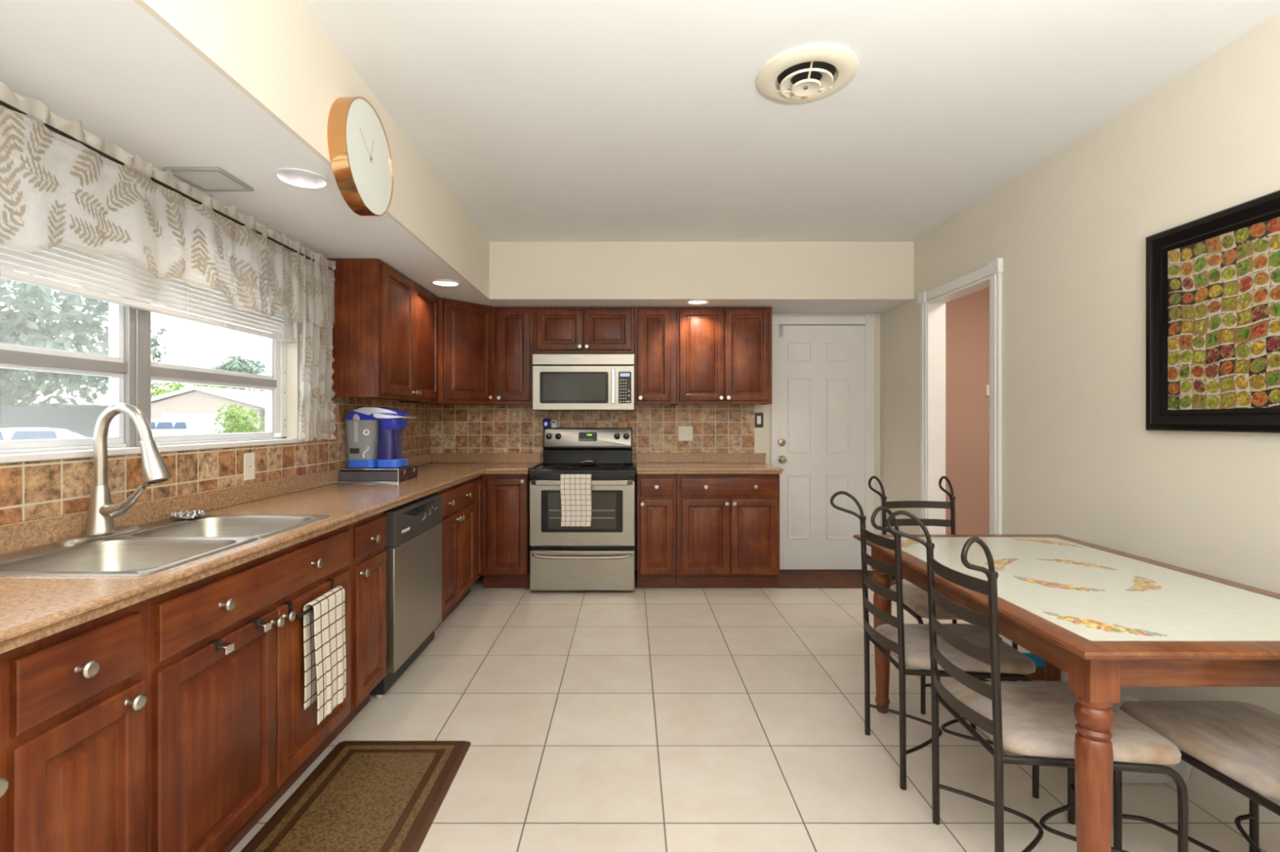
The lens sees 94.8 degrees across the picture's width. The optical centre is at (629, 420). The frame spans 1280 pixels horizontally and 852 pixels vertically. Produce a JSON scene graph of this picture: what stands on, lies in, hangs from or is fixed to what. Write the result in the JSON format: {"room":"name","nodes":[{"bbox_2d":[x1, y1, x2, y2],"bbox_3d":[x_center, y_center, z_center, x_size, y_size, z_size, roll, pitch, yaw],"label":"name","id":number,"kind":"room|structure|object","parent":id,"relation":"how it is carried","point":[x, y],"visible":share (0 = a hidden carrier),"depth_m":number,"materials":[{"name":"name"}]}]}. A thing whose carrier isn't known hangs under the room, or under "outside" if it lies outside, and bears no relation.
{"room":"kitchen","nodes":[
{"label":"kitchen","id":0,"kind":"room"},
{"bbox_2d":[0,777,8,797],"bbox_3d":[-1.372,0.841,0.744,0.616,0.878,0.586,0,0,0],"label":"cabinet knob","id":1,"kind":"object","parent":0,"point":[3,781],"visible":1,"depth_m":1.00,"materials":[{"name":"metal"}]},
{"bbox_2d":[13,92,392,438],"bbox_3d":[-1.775,-0.028,1.475,0.150,2.616,7.350,0,0,0],"label":"wall","id":2,"kind":"structure","parent":0,"point":[292,349],"depth_m":3.01,"materials":[{"name":"beige paint"}]},
{"bbox_2d":[0,293,286,453],"bbox_3d":[-1.774,-0.372,1.455,0.072,0.935,3.110,0,0,0],"label":"window","id":3,"kind":"structure","parent":2,"relation":"in","point":[129,368],"depth_m":2.06,"materials":[{"name":"white metal"}]},
{"bbox_2d":[0,121,295,343],"bbox_3d":[-1.713,-0.608,1.458,0.044,0.444,3.075,0,0,0],"label":"window blind","id":4,"kind":"object","parent":2,"relation":"attached to","point":[120,275],"visible":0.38,"depth_m":2.01,"materials":[{"name":"white fabric"}]},
{"bbox_2d":[0,438,302,463],"bbox_3d":[-1.741,0.106,1.465,0.118,0.022,3.130,0,0,0],"label":"trim","id":5,"kind":"structure","parent":2,"relation":"attached to","point":[74,454],"depth_m":1.97,"materials":[{"name":"white wood"}]},
{"bbox_2d":[0,81,336,441],"bbox_3d":[-1.646,-0.389,1.607,0.102,0.996,3.415,0,0,0],"label":"curtain","id":6,"kind":"object","parent":2,"relation":"hanging from","point":[315,277],"visible":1,"depth_m":2.02,"materials":[{"name":"white fabric"}]},
{"bbox_2d":[0,395,431,524],"bbox_3d":[-1.694,0.110,2.594,0.012,0.500,4.788,0,0,0],"label":"tile backsplash","id":7,"kind":"structure","parent":2,"relation":"attached to","point":[33,490],"depth_m":2.27,"materials":[{"name":"brown tile"}]},
{"bbox_2d":[243,453,254,480],"bbox_3d":[-1.683,0.206,2.604,0.008,0.120,0.072,0,0,0],"label":"outlet plate","id":8,"kind":"object","parent":7,"relation":"attached to","point":[248,458],"visible":1,"depth_m":2.59,"materials":[{"name":"beige plastic"}]},
{"bbox_2d":[328,258,438,402],"bbox_3d":[-1.520,-0.515,3.800,0.331,0.774,1.028,0,0,0],"label":"upper cabinet","id":9,"kind":"object","parent":2,"relation":"attached to","point":[385,328],"visible":0.94,"depth_m":3.33,"materials":[{"name":"brown wood"}]},
{"bbox_2d":[402,297,498,404],"bbox_3d":[-1.379,-0.515,4.652,0.611,0.774,0.667,0,0,0],"label":"upper cabinet","id":10,"kind":"object","parent":2,"relation":"attached to","point":[466,331],"visible":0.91,"depth_m":4.48,"materials":[{"name":"brown wood"}]},
{"bbox_2d":[0,0,495,306],"bbox_3d":[-1.375,-1.121,1.400,0.650,0.431,7.200,0,0,0],"label":"soffit","id":11,"kind":"structure","parent":0,"point":[247,90],"depth_m":1.81,"materials":[{"name":"beige paint"}]},
{"bbox_2d":[163,167,253,191],"bbox_3d":[-1.568,-0.899,2.200,0.200,0.012,0.200,0,0,0],"label":"register","id":12,"kind":"object","parent":11,"relation":"attached to","point":[204,179],"visible":0.88,"depth_m":2.20,"materials":[{"name":"metal"}]},
{"bbox_2d":[272,167,330,189],"bbox_3d":[-1.225,-0.970,2.200,0.188,0.141,0.188,0,0,0],"label":"recessed light","id":13,"kind":"object","parent":11,"relation":"attached to","point":[295,177],"visible":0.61,"depth_m":2.25,"materials":[{"name":"white plastic"}]},
{"bbox_2d":[327,97,393,216],"bbox_3d":[-1.018,-1.000,2.250,0.065,0.416,0.416,0,0,0],"label":"wall clock","id":14,"kind":"object","parent":11,"relation":"attached to","point":[359,150],"visible":1,"depth_m":2.18,"materials":[{"name":"gold metal"}]},
{"bbox_2d":[430,279,460,286],"bbox_3d":[-1.210,-0.970,3.867,0.188,0.141,0.188,0,0,0],"label":"recessed light","id":15,"kind":"object","parent":11,"relation":"attached to","point":[443,282],"visible":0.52,"depth_m":3.92,"materials":[{"name":"white plastic"}]},
{"bbox_2d":[480,313,879,570],"bbox_3d":[0.215,-0.028,5.075,3.830,2.616,0.150,0,0,0],"label":"wall","id":16,"kind":"structure","parent":0,"point":[762,435],"depth_m":5.00,"materials":[{"name":"beige paint"}]},
{"bbox_2d":[494,306,533,404],"bbox_3d":[-0.922,-0.515,4.812,0.304,0.774,0.346,0,0,0],"label":"upper cabinet","id":17,"kind":"object","parent":16,"relation":"attached to","point":[513,326],"visible":0.82,"depth_m":4.67,"materials":[{"name":"brown wood"}]},
{"bbox_2d":[533,306,634,354],"bbox_3d":[-0.365,-0.716,4.812,0.804,0.372,0.346,0,0,0],"label":"upper cabinet","id":18,"kind":"object","parent":16,"relation":"attached to","point":[556,330],"visible":0.93,"depth_m":4.67,"materials":[{"name":"brown wood"}]},
{"bbox_2d":[532,354,634,411],"bbox_3d":[-0.361,-0.296,4.768,0.800,0.441,0.425,0,0,0],"label":"microwave","id":19,"kind":"object","parent":18,"relation":"attached to","point":[560,382],"visible":1,"depth_m":4.59,"materials":[{"name":"silver metal"}]},
{"bbox_2d":[431,404,754,462],"bbox_3d":[-0.320,0.090,4.994,2.761,0.540,0.012,0,0,0],"label":"tile backsplash","id":20,"kind":"structure","parent":16,"relation":"attached to","point":[507,428],"depth_m":4.99,"materials":[{"name":"brown tile"}]},
{"bbox_2d":[678,426,693,440],"bbox_3d":[0.474,0.115,4.978,0.124,0.124,0.020,0,0,0],"label":"outlet plate","id":21,"kind":"object","parent":20,"relation":"attached to","point":[685,433],"visible":1,"depth_m":4.98,"materials":[{"name":"beige plastic"}]},
{"bbox_2d":[680,429,684,437],"bbox_3d":[0.445,0.115,4.979,0.030,0.072,0.003,0,0,0],"label":"receptacle","id":22,"kind":"object","parent":21,"relation":"attached to","point":[682,431],"depth_m":4.98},
{"bbox_2d":[634,306,676,404],"bbox_3d":[0.207,-0.515,4.812,0.334,0.774,0.346,0,0,0],"label":"upper cabinet","id":23,"kind":"object","parent":16,"relation":"attached to","point":[655,327],"visible":1,"depth_m":4.67,"materials":[{"name":"brown wood"}]},
{"bbox_2d":[675,306,772,404],"bbox_3d":[0.757,-0.515,4.812,0.760,0.774,0.346,0,0,0],"label":"upper cabinet","id":24,"kind":"object","parent":16,"relation":"attached to","point":[724,354],"visible":0.94,"depth_m":4.67,"materials":[{"name":"brown wood"}]},
{"bbox_2d":[754,413,763,427],"bbox_3d":[1.098,0.000,4.994,0.076,0.124,0.012,0,0,0],"label":"light switch","id":25,"kind":"object","parent":16,"relation":"attached to","point":[758,417],"visible":1,"depth_m":4.99,"materials":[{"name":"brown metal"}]},
{"bbox_2d":[777,324,866,570],"bbox_3d":[1.631,0.235,4.975,0.750,2.090,0.110,0,0,0],"label":"door","id":26,"kind":"structure","parent":16,"relation":"in","point":[822,442],"depth_m":4.99,"materials":[{"name":"white wood"}]},
{"bbox_2d":[770,315,875,570],"bbox_3d":[1.640,0.194,4.986,0.880,2.172,0.028,0,0,0],"label":"trim","id":27,"kind":"structure","parent":16,"relation":"attached to","point":[868,321],"depth_m":4.98,"materials":[{"name":"white wood"}]},
{"bbox_2d":[777,570,895,588],"bbox_3d":[1.622,1.277,4.725,0.988,0.006,0.510,0,0,0],"label":"trim","id":28,"kind":"structure","parent":16,"relation":"attached to","point":[786,579],"depth_m":4.71,"materials":[{"name":"brown wood"}]},
{"bbox_2d":[487,241,914,313],"bbox_3d":[0.530,-1.121,4.702,3.200,0.431,0.595,0,0,0],"label":"soffit","id":29,"kind":"structure","parent":0,"point":[785,277],"depth_m":4.40,"materials":[{"name":"beige paint"}]},
{"bbox_2d":[684,299,710,305],"bbox_3d":[0.520,-0.970,4.500,0.188,0.141,0.188,0,0,0],"label":"recessed light","id":30,"kind":"object","parent":29,"relation":"attached to","point":[694,302],"visible":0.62,"depth_m":4.56,"materials":[{"name":"white plastic"}]},
{"bbox_2d":[230,570,1279,851],"bbox_3d":[0.800,1.320,1.650,5.400,0.080,7.900,0,0,0],"label":"floor","id":31,"kind":"structure","parent":0,"point":[639,720],"depth_m":2.35,"materials":[{"name":"beige tile"}]},
{"bbox_2d":[0,600,146,851],"bbox_3d":[-1.372,0.841,1.200,0.616,0.878,0.319,0,0,0],"label":"base cabinet","id":32,"kind":"object","parent":31,"relation":"on","point":[73,700],"visible":0.92,"depth_m":1.17,"materials":[{"name":"brown wood"}]},
{"bbox_2d":[146,524,350,851],"bbox_3d":[-1.372,0.841,1.849,0.616,0.878,0.973,0,0,0],"label":"base cabinet","id":33,"kind":"object","parent":31,"relation":"on","point":[228,735],"visible":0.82,"depth_m":1.63,"materials":[{"name":"brown wood"}]},
{"bbox_2d":[208,639,234,655],"bbox_3d":[-1.087,0.604,1.565,0.051,0.033,0.032,0,0,0],"label":"hook","id":34,"kind":"object","parent":33,"relation":"attached to","point":[229,646],"visible":1,"depth_m":1.56,"materials":[{"name":"metal"}]},
{"bbox_2d":[248,617,271,632],"bbox_3d":[-1.087,0.604,1.730,0.051,0.033,0.032,0,0,0],"label":"hook","id":35,"kind":"object","parent":33,"relation":"attached to","point":[267,625],"visible":1,"depth_m":1.73,"materials":[{"name":"metal"}]},
{"bbox_2d":[282,578,333,618],"bbox_3d":[-1.084,0.612,2.030,0.058,0.049,0.290,0,0,0],"label":"towel bar","id":36,"kind":"object","parent":33,"relation":"attached to","point":[290,603],"visible":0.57,"depth_m":1.90,"materials":[{"name":"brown metal"}]},
{"bbox_2d":[303,586,346,725],"bbox_3d":[-1.052,0.808,2.046,0.051,0.404,0.209,0,0,0],"label":"dish towel","id":37,"kind":"object","parent":36,"relation":"hanging from","point":[324,627],"visible":0.99,"depth_m":2.01,"materials":[{"name":"white fabric"}]},
{"bbox_2d":[240,741,471,851],"bbox_3d":[-0.888,1.271,1.905,0.524,0.018,0.860,0,0,0],"label":"floor mat","id":38,"kind":"object","parent":31,"relation":"on","point":[363,796],"visible":1,"depth_m":1.95,"materials":[{"name":"brown carpet"}]},
{"bbox_2d":[331,511,386,742],"bbox_3d":[-1.372,0.841,2.509,0.616,0.878,0.341,0,0,0],"label":"base cabinet","id":39,"kind":"object","parent":31,"relation":"on","point":[367,566],"visible":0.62,"depth_m":2.46,"materials":[{"name":"brown wood"}]},
{"bbox_2d":[369,493,442,697],"bbox_3d":[-1.375,0.846,3.046,0.601,0.868,0.700,0,0,0],"label":"dishwasher","id":40,"kind":"object","parent":31,"relation":"on","point":[413,548],"visible":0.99,"depth_m":2.93,"materials":[{"name":"silver metal"}]},
{"bbox_2d":[434,475,481,631],"bbox_3d":[-1.372,0.841,3.897,0.616,0.878,0.983,0,0,0],"label":"base cabinet","id":41,"kind":"object","parent":31,"relation":"on","point":[461,523],"visible":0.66,"depth_m":3.81,"materials":[{"name":"brown wood"}]},
{"bbox_2d":[481,473,530,588],"bbox_3d":[-0.937,0.841,4.672,0.350,0.878,0.626,0,0,0],"label":"base cabinet","id":42,"kind":"object","parent":31,"relation":"on","point":[505,547],"visible":0.69,"depth_m":4.39,"materials":[{"name":"brown wood"}]},
{"bbox_2d":[0,453,541,653],"bbox_3d":[-1.220,0.340,2.644,0.936,0.120,4.688,0,0,0],"label":"countertop","id":43,"kind":"structure","parent":42,"relation":"on","point":[33,608],"depth_m":1.90,"materials":[{"name":"beige stone"}]},
{"bbox_2d":[53,402,171,546],"bbox_3d":[-1.524,0.151,1.790,0.239,0.408,0.260,0,0,0],"label":"faucet","id":44,"kind":"object","parent":43,"relation":"on","point":[101,512],"visible":1,"depth_m":1.77,"materials":[{"name":"silver metal"}]},
{"bbox_2d":[0,515,330,576],"bbox_3d":[-1.392,0.438,1.778,0.550,0.165,0.850,0,0,0],"label":"sink","id":45,"kind":"object","parent":43,"relation":"in","point":[160,545],"visible":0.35,"depth_m":1.75,"materials":[{"name":"silver metal"}]},
{"bbox_2d":[0,537,257,576],"bbox_3d":[-1.392,0.438,1.566,0.550,0.165,0.425,0,0,0],"label":"basin","id":46,"kind":"object","parent":45,"relation":"in","point":[105,557],"depth_m":1.71,"materials":[{"name":"metal"}]},
{"bbox_2d":[168,510,206,519],"bbox_3d":[-1.600,0.343,2.130,0.110,0.024,0.110,0,0,0],"label":"strainer","id":47,"kind":"object","parent":45,"relation":"on","point":[187,514],"visible":1,"depth_m":2.10,"materials":[{"name":"metal"}]},
{"bbox_2d":[107,515,330,538],"bbox_3d":[-1.392,0.438,1.991,0.550,0.165,0.425,0,0,0],"label":"basin","id":48,"kind":"object","parent":45,"relation":"in","point":[206,526],"depth_m":2.15,"materials":[{"name":"metal"}]},
{"bbox_2d":[338,465,417,483],"bbox_3d":[-1.489,0.320,3.513,0.346,0.080,0.313,0,0,0],"label":"pod drawer","id":49,"kind":"object","parent":43,"relation":"on","point":[348,475],"visible":0.94,"depth_m":3.36,"materials":[{"name":"grey metal"}]},
{"bbox_2d":[344,406,415,467],"bbox_3d":[-1.484,0.100,3.490,0.357,0.356,0.201,0,0,0],"label":"coffee maker","id":50,"kind":"object","parent":49,"relation":"on","point":[387,451],"visible":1,"depth_m":3.42,"materials":[{"name":"blue plastic"}]},
{"bbox_2d":[376,457,408,467],"bbox_3d":[-1.411,0.254,3.500,0.142,0.048,0.180,0,0,0],"label":"drip tray","id":51,"kind":"object","parent":50,"relation":"on","point":[380,462],"depth_m":3.42,"materials":[{"name":"blue plastic"}]},
{"bbox_2d":[528,427,635,591],"bbox_3d":[-0.349,0.672,4.617,0.784,1.215,0.717,0,0,0],"label":"stove","id":52,"kind":"object","parent":31,"relation":"on","point":[600,556],"visible":1,"depth_m":4.32,"materials":[{"name":"silver metal"}]},
{"bbox_2d":[542,417,550,427],"bbox_3d":[-0.700,0.021,4.944,0.064,0.088,0.066,0,0,0],"label":"salt shaker","id":53,"kind":"object","parent":52,"relation":"on","point":[546,421],"visible":1,"depth_m":4.92,"materials":[{"name":"plastic"}]},
{"bbox_2d":[551,419,559,427],"bbox_3d":[-0.627,0.029,4.949,0.071,0.072,0.054,0,0,-29],"label":"salt shaker","id":54,"kind":"object","parent":52,"relation":"on","point":[553,422],"visible":1,"depth_m":4.92,"materials":[{"name":"white ceramic"}]},
{"bbox_2d":[560,474,591,526],"bbox_3d":[-0.387,0.581,4.266,0.225,0.374,0.061,0,0,0],"label":"dish towel","id":55,"kind":"object","parent":52,"relation":"hanging from","point":[575,489],"visible":1,"depth_m":4.25,"materials":[{"name":"white fabric"}]},
{"bbox_2d":[528,462,635,479],"bbox_3d":[-0.349,0.397,4.638,0.784,0.083,0.624,0,0,0],"label":"cooktop","id":56,"kind":"object","parent":52,"relation":"in","point":[541,470],"depth_m":4.34,"materials":[{"name":"black glass"}]},
{"bbox_2d":[580,459,597,466],"bbox_3d":[-0.327,0.341,4.720,0.140,0.047,0.132,0,0,0],"label":"spoon rest","id":57,"kind":"object","parent":52,"relation":"on","point":[595,460],"visible":1,"depth_m":4.75,"materials":[{"name":"metal"}]},
{"bbox_2d":[635,471,676,588],"bbox_3d":[0.204,0.841,4.672,0.294,0.878,0.626,0,0,0],"label":"base cabinet","id":58,"kind":"object","parent":31,"relation":"on","point":[655,494],"visible":0.86,"depth_m":4.39,"materials":[{"name":"brown wood"}]},
{"bbox_2d":[675,474,779,588],"bbox_3d":[0.740,0.841,4.672,0.772,0.878,0.626,0,0,0],"label":"base cabinet","id":59,"kind":"object","parent":31,"relation":"on","point":[728,525],"visible":0.88,"depth_m":4.39,"materials":[{"name":"brown wood"}]},
{"bbox_2d":[635,453,783,474],"bbox_3d":[0.602,0.340,4.669,1.097,0.120,0.638,0,0,0],"label":"countertop","id":60,"kind":"structure","parent":59,"relation":"on","point":[646,463],"depth_m":4.91,"materials":[{"name":"brown stone"}]},
{"bbox_2d":[830,491,1039,799],"bbox_3d":[1.119,0.787,2.209,0.587,0.986,0.484,0,0,3],"label":"dining chair","id":61,"kind":"object","parent":31,"relation":"on","point":[910,642],"visible":0.87,"depth_m":2.09,"materials":[{"name":"brown metal"}]},
{"bbox_2d":[875,623,1035,674],"bbox_3d":[1.194,0.841,2.207,0.438,0.051,0.410,0,0,3],"label":"seat cushion","id":62,"kind":"object","parent":61,"relation":"on","point":[917,641],"depth_m":2.09,"materials":[{"name":"fabric"}]},
{"bbox_2d":[867,475,1017,714],"bbox_3d":[1.480,0.787,2.843,0.421,0.986,0.601,0,0,0],"label":"dining chair","id":63,"kind":"object","parent":31,"relation":"on","point":[915,600],"visible":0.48,"depth_m":3.00,"materials":[{"name":"brown metal"}]},
{"bbox_2d":[889,584,960,619],"bbox_3d":[1.480,0.841,2.761,0.410,0.051,0.438,0,0,0],"label":"seat cushion","id":64,"kind":"object","parent":63,"relation":"on","point":[915,600],"depth_m":2.67,"materials":[{"name":"fabric"}]},
{"bbox_2d":[985,629,1044,681],"bbox_3d":[1.930,1.170,2.930,0.260,0.220,0.140,0,0,0],"label":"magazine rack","id":65,"kind":"object","parent":31,"relation":"on","point":[1039,673],"visible":0.12,"depth_m":2.87,"materials":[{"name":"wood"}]},
{"bbox_2d":[1022,653,1044,667],"bbox_3d":[1.930,1.203,2.900,0.224,0.105,0.014,0,0,0],"label":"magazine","id":66,"kind":"object","parent":65,"relation":"in","point":[1039,662],"visible":0.14,"depth_m":2.89,"materials":[{"name":"blue paper"}]},
{"bbox_2d":[885,510,1188,851],"bbox_3d":[1.124,0.787,1.681,0.587,0.986,0.487,0,0,3],"label":"dining chair","id":67,"kind":"object","parent":31,"relation":"on","point":[1032,719],"visible":0.95,"depth_m":1.58,"materials":[{"name":"brown metal"}]},
{"bbox_2d":[946,680,1181,764],"bbox_3d":[1.199,0.841,1.681,0.438,0.051,0.410,0,0,3],"label":"seat cushion","id":68,"kind":"object","parent":67,"relation":"on","point":[1038,719],"depth_m":1.56,"materials":[{"name":"fabric"}]},
{"bbox_2d":[853,534,1279,851],"bbox_3d":[1.488,0.900,1.999,0.937,0.760,1.364,0,0,0],"label":"dining table","id":69,"kind":"object","parent":31,"relation":"on","point":[1108,619],"visible":0.9,"depth_m":1.56,"materials":[{"name":"white tile"}]},
{"bbox_2d":[1112,696,1192,782],"bbox_3d":[1.850,1.187,2.190,0.304,0.182,0.304,0,0,0],"label":"storage bin","id":70,"kind":"object","parent":31,"relation":"on","point":[1184,769],"visible":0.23,"depth_m":2.06,"materials":[{"name":"grey plastic"}]},
{"bbox_2d":[1121,759,1192,782],"bbox_3d":[1.850,1.194,2.190,0.290,0.168,0.290,0,0,0],"label":"tub","id":71,"kind":"object","parent":70,"relation":"in","point":[1184,769],"depth_m":2.06,"materials":[{"name":"grey plastic"}]},
{"bbox_2d":[1113,701,1279,851],"bbox_3d":[1.632,0.787,1.448,0.421,0.986,0.600,0,0,0],"label":"dining chair","id":72,"kind":"object","parent":31,"relation":"on","point":[1240,741],"visible":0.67,"depth_m":1.55,"materials":[{"name":"beige fabric"}]},
{"bbox_2d":[1120,701,1279,802],"bbox_3d":[1.632,0.841,1.529,0.410,0.051,0.438,0,0,0],"label":"seat cushion","id":73,"kind":"object","parent":72,"relation":"on","point":[1240,741],"depth_m":1.52,"materials":[{"name":"fabric"}]},
{"bbox_2d":[299,0,1279,241],"bbox_3d":[0.195,-1.376,1.425,4.090,0.080,7.450,0,0,0],"label":"ceiling","id":74,"kind":"structure","parent":0,"point":[544,120],"depth_m":2.44,"materials":[{"name":"white paint"}]},
{"bbox_2d":[755,43,858,103],"bbox_3d":[0.683,-1.308,2.275,0.380,0.056,0.380,0,0,0],"label":"ceiling vent","id":75,"kind":"object","parent":74,"relation":"in","point":[810,73],"visible":1,"depth_m":2.23,"materials":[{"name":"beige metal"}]},
{"bbox_2d":[945,287,989,534],"bbox_3d":[2.870,-0.020,4.950,1.260,2.600,0.100,0,0,0],"label":"wall","id":76,"kind":"structure","parent":0,"point":[966,317],"depth_m":4.90,"materials":[{"name":"paint"}]},
{"bbox_2d":[985,385,989,395],"bbox_3d":[3.009,-0.247,4.882,0.088,0.090,0.036,0,0,0],"label":"thermostat","id":77,"kind":"object","parent":76,"relation":"attached to","point":[987,387],"visible":0.27,"depth_m":4.88,"materials":[{"name":"white plastic"}]},
{"bbox_2d":[880,12,1279,715],"bbox_3d":[2.185,-0.028,1.475,0.110,2.616,7.350,0,0,0],"label":"wall","id":78,"kind":"structure","parent":0,"point":[1080,460],"depth_m":2.58,"materials":[{"name":"beige paint"}]},
{"bbox_2d":[926,275,989,534],"bbox_3d":[2.185,0.215,3.822,0.130,2.130,0.755,0,0,0],"label":"trim","id":79,"kind":"structure","parent":78,"relation":"attached to","point":[935,307],"depth_m":4.18,"materials":[{"name":"white wood"}]},
{"bbox_2d":[918,257,1003,636],"bbox_3d":[2.115,0.177,3.817,0.030,2.205,0.935,0,0,0],"label":"trim","id":80,"kind":"structure","parent":78,"relation":"attached to","point":[994,268],"depth_m":3.41,"materials":[{"name":"white wood"}]},
{"bbox_2d":[902,578,1279,805],"bbox_3d":[2.123,1.238,1.400,0.014,0.085,7.200,0,0,0],"label":"baseboard","id":81,"kind":"structure","parent":78,"relation":"attached to","point":[1064,675],"depth_m":3.16,"materials":[{"name":"wood"}]},
{"bbox_2d":[1146,190,1279,433],"bbox_3d":[2.115,-0.352,1.800,0.029,0.788,1.200,0,0,0],"label":"framed picture","id":82,"kind":"object","parent":78,"relation":"attached to","point":[1213,280],"visible":1,"depth_m":2.13,"materials":[{"name":"multicoloured paper"}]},
{"bbox_2d":[1168,216,1279,409],"bbox_3d":[2.122,-0.352,1.800,0.001,0.624,1.036,0,0,0],"label":"print","id":83,"kind":"object","parent":82,"relation":"attached to","point":[1224,290],"depth_m":2.09},
{"label":"outside","id":84,"kind":"structure","parent":0,"visible":0},
{"bbox_3d":[-46.100,1.630,50.000,87.800,0.100,140.000,0,0,0],"label":"ground","id":85,"kind":"structure","parent":84,"visible":0},
{"bbox_2d":[0,426,86,440],"bbox_3d":[-13.613,0.872,13.393,4.530,1.417,1.760,0,0,-30],"label":"car","id":86,"kind":"object","parent":85,"relation":"on","point":[27,433],"visible":0.12,"depth_m":12.91,"materials":[{"name":"white paint"}]},
{"bbox_2d":[1,392,108,405],"bbox_3d":[-37.150,-0.020,29.500,17.100,3.200,7.200,0,0,0],"label":"house","id":87,"kind":"structure","parent":85,"relation":"on","point":[80,402],"depth_m":30.58,"materials":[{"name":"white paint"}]},
{"bbox_2d":[1,405,109,437],"bbox_3d":[-19.900,0.555,19.450,7.200,2.050,0.100,0,0,0],"label":"fence","id":88,"kind":"object","parent":85,"relation":"on","point":[82,420],"visible":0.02,"depth_m":19.40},
{"bbox_2d":[0,266,152,428],"bbox_3d":[-17.053,-1.964,16.183,6.069,7.098,6.096,0,0,0],"label":"shade tree","id":89,"kind":"object","parent":85,"relation":"on","point":[21,327],"visible":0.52,"depth_m":16.30,"materials":[{"name":"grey plant"}]},
{"bbox_2d":[151,324,168,399],"bbox_3d":[-13.036,-0.530,15.828,0.846,4.222,0.938,0,0,0],"label":"shade tree","id":90,"kind":"object","parent":85,"relation":"on","point":[155,344],"visible":0.24,"depth_m":16.00,"materials":[{"name":"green plant"}]},
{"bbox_2d":[107,381,256,406],"bbox_3d":[-47.587,-1.531,63.099,16.855,6.262,6.437,0,0,0],"label":"tree","id":91,"kind":"object","parent":85,"relation":"on","point":[157,392],"visible":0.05,"depth_m":62.05,"materials":[{"name":"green plant"}]},
{"bbox_2d":[151,418,224,435],"bbox_3d":[-26.315,0.740,34.498,4.530,1.680,1.760,0,0,-8],"label":"car","id":92,"kind":"object","parent":85,"relation":"on","point":[159,427],"visible":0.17,"depth_m":33.77,"materials":[{"name":"white paint"}]},
{"bbox_2d":[151,386,265,433],"bbox_3d":[-29.850,-0.520,49.350,19.100,4.200,8.300,0,0,0],"label":"house","id":93,"kind":"structure","parent":85,"relation":"on","point":[200,404],"depth_m":45.51,"materials":[{"name":"beige paint"}]},
{"bbox_2d":[193,360,265,391],"bbox_3d":[-54.026,-3.364,80.213,9.142,9.897,6.606,0,0,0],"label":"tree","id":94,"kind":"object","parent":85,"relation":"on","point":[258,362],"visible":0.12,"depth_m":79.65,"materials":[{"name":"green plant"}]},
{"bbox_2d":[213,403,265,433],"bbox_3d":[-18.592,0.495,28.058,2.295,2.634,2.296,0,0,-13],"label":"bush","id":95,"kind":"object","parent":85,"relation":"on","point":[242,425],"visible":0.62,"depth_m":27.77,"materials":[{"name":"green plant"}]},
{"bbox_2d":[214,355,264,390],"bbox_3d":[-44.929,-2.943,67.768,5.160,9.054,5.590,0,0,-41],"label":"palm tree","id":96,"kind":"object","parent":85,"relation":"on","point":[240,364],"visible":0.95,"depth_m":67.61,"materials":[{"name":"green plant"}]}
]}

